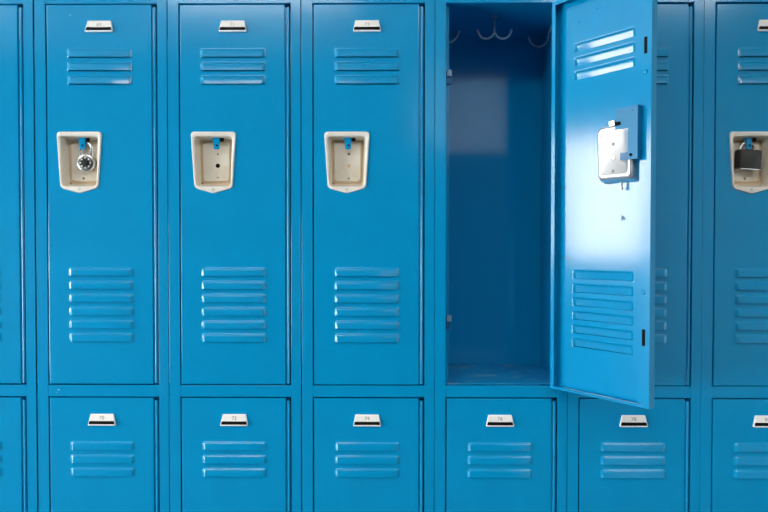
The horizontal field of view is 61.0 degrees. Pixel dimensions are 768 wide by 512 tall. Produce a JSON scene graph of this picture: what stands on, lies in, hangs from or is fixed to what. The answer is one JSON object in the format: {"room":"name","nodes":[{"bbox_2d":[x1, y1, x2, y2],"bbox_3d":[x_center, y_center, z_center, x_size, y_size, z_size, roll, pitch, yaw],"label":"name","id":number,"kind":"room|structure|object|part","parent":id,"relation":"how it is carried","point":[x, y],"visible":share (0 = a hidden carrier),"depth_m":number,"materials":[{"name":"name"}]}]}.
{"room":"changing room","nodes":[
{"label":"changing room","id":0,"kind":"room"},
{"bbox_3d":[-0.570,1.362,-0.334,8.100,0.100,4.300,0,1,0],"label":"floor","id":1,"kind":"structure","parent":0,"visible":0},
{"bbox_2d":[0,0,38,511],"bbox_3d":[-0.951,0.335,1.629,0.303,1.882,0.270,0,1,0],"label":"locker","id":2,"kind":"object","parent":1,"relation":"on","point":[19,482],"visible":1,"depth_m":1.50,"materials":[{"name":"blue metal"}]},
{"bbox_3d":[-0.955,-0.139,1.500,0.240,0.866,0.025,0,1,0],"label":"door","id":3,"kind":"part","parent":2,"relation":"part of","materials":[{"name":"blue metal"}]},
{"bbox_3d":[-0.956,0.759,1.516,0.240,0.866,0.025,0,1,0],"label":"door","id":4,"kind":"part","parent":2,"relation":"part of","materials":[{"name":"blue metal"}]},
{"bbox_2d":[34,0,169,511],"bbox_3d":[-0.645,0.335,1.627,0.303,1.882,0.270,0,1,0],"label":"locker","id":5,"kind":"object","parent":1,"relation":"on","point":[101,66],"visible":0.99,"depth_m":1.49,"materials":[{"name":"blue metal"}]},
{"bbox_2d":[77,142,96,171],"bbox_3d":[-0.685,-0.229,1.498,0.041,0.071,0.023,0,1,0],"label":"padlock","id":6,"kind":"object","parent":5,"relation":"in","point":[85,162],"visible":1,"depth_m":1.50,"materials":[{"name":"silver metal"}]},
{"bbox_3d":[-0.648,-0.522,1.480,0.063,0.026,0.006,0,1,0],"label":"number plate","id":7,"kind":"part","parent":5,"relation":"part of","materials":[{"name":"silver metal"}]},
{"bbox_3d":[-0.649,-0.139,1.497,0.240,0.866,0.025,0,1,0],"label":"door","id":8,"kind":"part","parent":5,"relation":"part of","materials":[{"name":"blue metal"}]},
{"bbox_3d":[-0.648,0.376,1.496,0.063,0.026,0.006,0,1,0],"label":"number plate","id":9,"kind":"part","parent":5,"relation":"part of","materials":[{"name":"silver metal"}]},
{"bbox_3d":[-0.650,0.759,1.513,0.240,0.866,0.025,0,1,0],"label":"door","id":10,"kind":"part","parent":5,"relation":"part of","materials":[{"name":"blue metal"}]},
{"bbox_2d":[167,0,301,511],"bbox_3d":[-0.340,0.335,1.624,0.303,1.882,0.270,0,1,0],"label":"locker","id":11,"kind":"object","parent":1,"relation":"on","point":[235,78],"visible":1,"depth_m":1.49,"materials":[{"name":"blue metal"}]},
{"bbox_3d":[-0.345,-0.139,1.495,0.240,0.866,0.025,0,1,0],"label":"door","id":12,"kind":"part","parent":11,"relation":"part of","materials":[{"name":"blue metal"}]},
{"bbox_3d":[-0.343,-0.521,1.477,0.063,0.026,0.006,0,1,0],"label":"number plate","id":13,"kind":"part","parent":11,"relation":"part of","materials":[{"name":"silver metal"}]},
{"bbox_3d":[-0.344,0.376,1.493,0.063,0.026,0.006,0,1,0],"label":"number plate","id":14,"kind":"part","parent":11,"relation":"part of","materials":[{"name":"silver metal"}]},
{"bbox_3d":[-0.345,0.759,1.511,0.240,0.866,0.025,0,1,0],"label":"door","id":15,"kind":"part","parent":11,"relation":"part of","materials":[{"name":"blue metal"}]},
{"bbox_2d":[301,0,434,511],"bbox_3d":[-0.036,0.336,1.622,0.303,1.882,0.270,0,1,0],"label":"locker","id":16,"kind":"object","parent":1,"relation":"on","point":[368,66],"visible":1,"depth_m":1.49,"materials":[{"name":"blue metal"}]},
{"bbox_3d":[-0.041,0.759,1.508,0.240,0.866,0.025,0,1,0],"label":"door","id":17,"kind":"part","parent":16,"relation":"part of","materials":[{"name":"blue metal"}]},
{"bbox_3d":[-0.040,-0.138,1.492,0.240,0.866,0.025,0,1,0],"label":"door","id":18,"kind":"part","parent":16,"relation":"part of","materials":[{"name":"blue metal"}]},
{"bbox_3d":[-0.039,0.376,1.491,0.063,0.026,0.006,0,1,0],"label":"number plate","id":19,"kind":"part","parent":16,"relation":"part of","materials":[{"name":"silver metal"}]},
{"bbox_3d":[-0.038,-0.521,1.474,0.063,0.026,0.006,0,1,0],"label":"number plate","id":20,"kind":"part","parent":16,"relation":"part of","materials":[{"name":"silver metal"}]},
{"bbox_2d":[434,0,656,511],"bbox_3d":[0.327,0.338,1.519,0.423,1.882,0.469,0,1,0],"label":"locker","id":21,"kind":"object","parent":1,"relation":"on","point":[545,149],"visible":1,"depth_m":1.49,"materials":[{"name":"blue metal"}]},
{"bbox_3d":[0.263,0.759,1.506,0.240,0.866,0.025,0,1,0],"label":"door","id":22,"kind":"part","parent":21,"relation":"part of","materials":[{"name":"blue metal"}]},
{"bbox_3d":[0.265,0.376,1.488,0.063,0.026,0.006,0,1,0],"label":"number plate","id":23,"kind":"part","parent":21,"relation":"part of","materials":[{"name":"silver metal"}]},
{"bbox_3d":[0.267,0.310,1.509,0.303,1.827,0.038,0,1,0],"label":"frame","id":24,"kind":"part","parent":21,"relation":"part of","materials":[{"name":"blue metal"}]},
{"bbox_3d":[0.459,-0.133,1.377,0.026,0.866,0.240,-1,1,-37],"label":"door","id":25,"kind":"part","parent":21,"relation":"part of","materials":[{"name":"blue metal"}]},
{"bbox_2d":[566,0,703,511],"bbox_3d":[0.573,0.336,1.617,0.303,1.882,0.270,0,1,0],"label":"locker","id":26,"kind":"object","parent":1,"relation":"on","point":[621,457],"visible":0.53,"depth_m":1.49,"materials":[{"name":"blue metal"}]},
{"bbox_3d":[0.568,0.759,1.503,0.240,0.866,0.025,0,1,0],"label":"door","id":27,"kind":"part","parent":26,"relation":"part of","materials":[{"name":"blue metal"}]},
{"bbox_3d":[0.569,0.377,1.486,0.063,0.026,0.006,0,1,0],"label":"number plate","id":28,"kind":"part","parent":26,"relation":"part of","materials":[{"name":"silver metal"}]},
{"bbox_3d":[0.568,-0.137,1.487,0.240,0.866,0.025,0,1,0],"label":"door","id":29,"kind":"part","parent":26,"relation":"part of","materials":[{"name":"blue metal"}]},
{"bbox_2d":[700,0,767,511],"bbox_3d":[0.876,0.336,1.614,0.303,1.882,0.270,0,1,0],"label":"locker","id":30,"kind":"object","parent":1,"relation":"on","point":[734,302],"visible":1,"depth_m":1.48,"materials":[{"name":"blue metal"}]},
{"bbox_3d":[0.871,0.760,1.501,0.240,0.866,0.025,0,1,0],"label":"door","id":31,"kind":"part","parent":30,"relation":"part of","materials":[{"name":"blue metal"}]},
{"bbox_3d":[0.871,-0.137,1.484,0.240,0.866,0.025,0,1,0],"label":"door","id":32,"kind":"part","parent":30,"relation":"part of","materials":[{"name":"blue metal"}]},
{"bbox_2d":[735,141,761,170],"bbox_3d":[0.828,-0.229,1.483,0.056,0.068,0.027,0,1,-10],"label":"padlock","id":33,"kind":"object","parent":30,"relation":"attached to","point":[745,159],"visible":1,"depth_m":1.47,"materials":[{"name":"black metal"}]},
{"bbox_3d":[0.827,-0.197,1.482,0.050,0.002,0.018,2,1,-10],"label":"plate","id":34,"kind":"part","parent":33,"relation":"part of","materials":[{"name":"silver metal"}]},
{"bbox_3d":[0.873,0.377,1.483,0.063,0.026,0.006,0,1,0],"label":"number plate","id":35,"kind":"part","parent":30,"relation":"part of","materials":[{"name":"silver metal"}]},
{"bbox_3d":[0.873,-0.520,1.467,0.063,0.026,0.006,0,1,0],"label":"number plate","id":36,"kind":"part","parent":30,"relation":"part of","materials":[{"name":"silver metal"}]}
]}

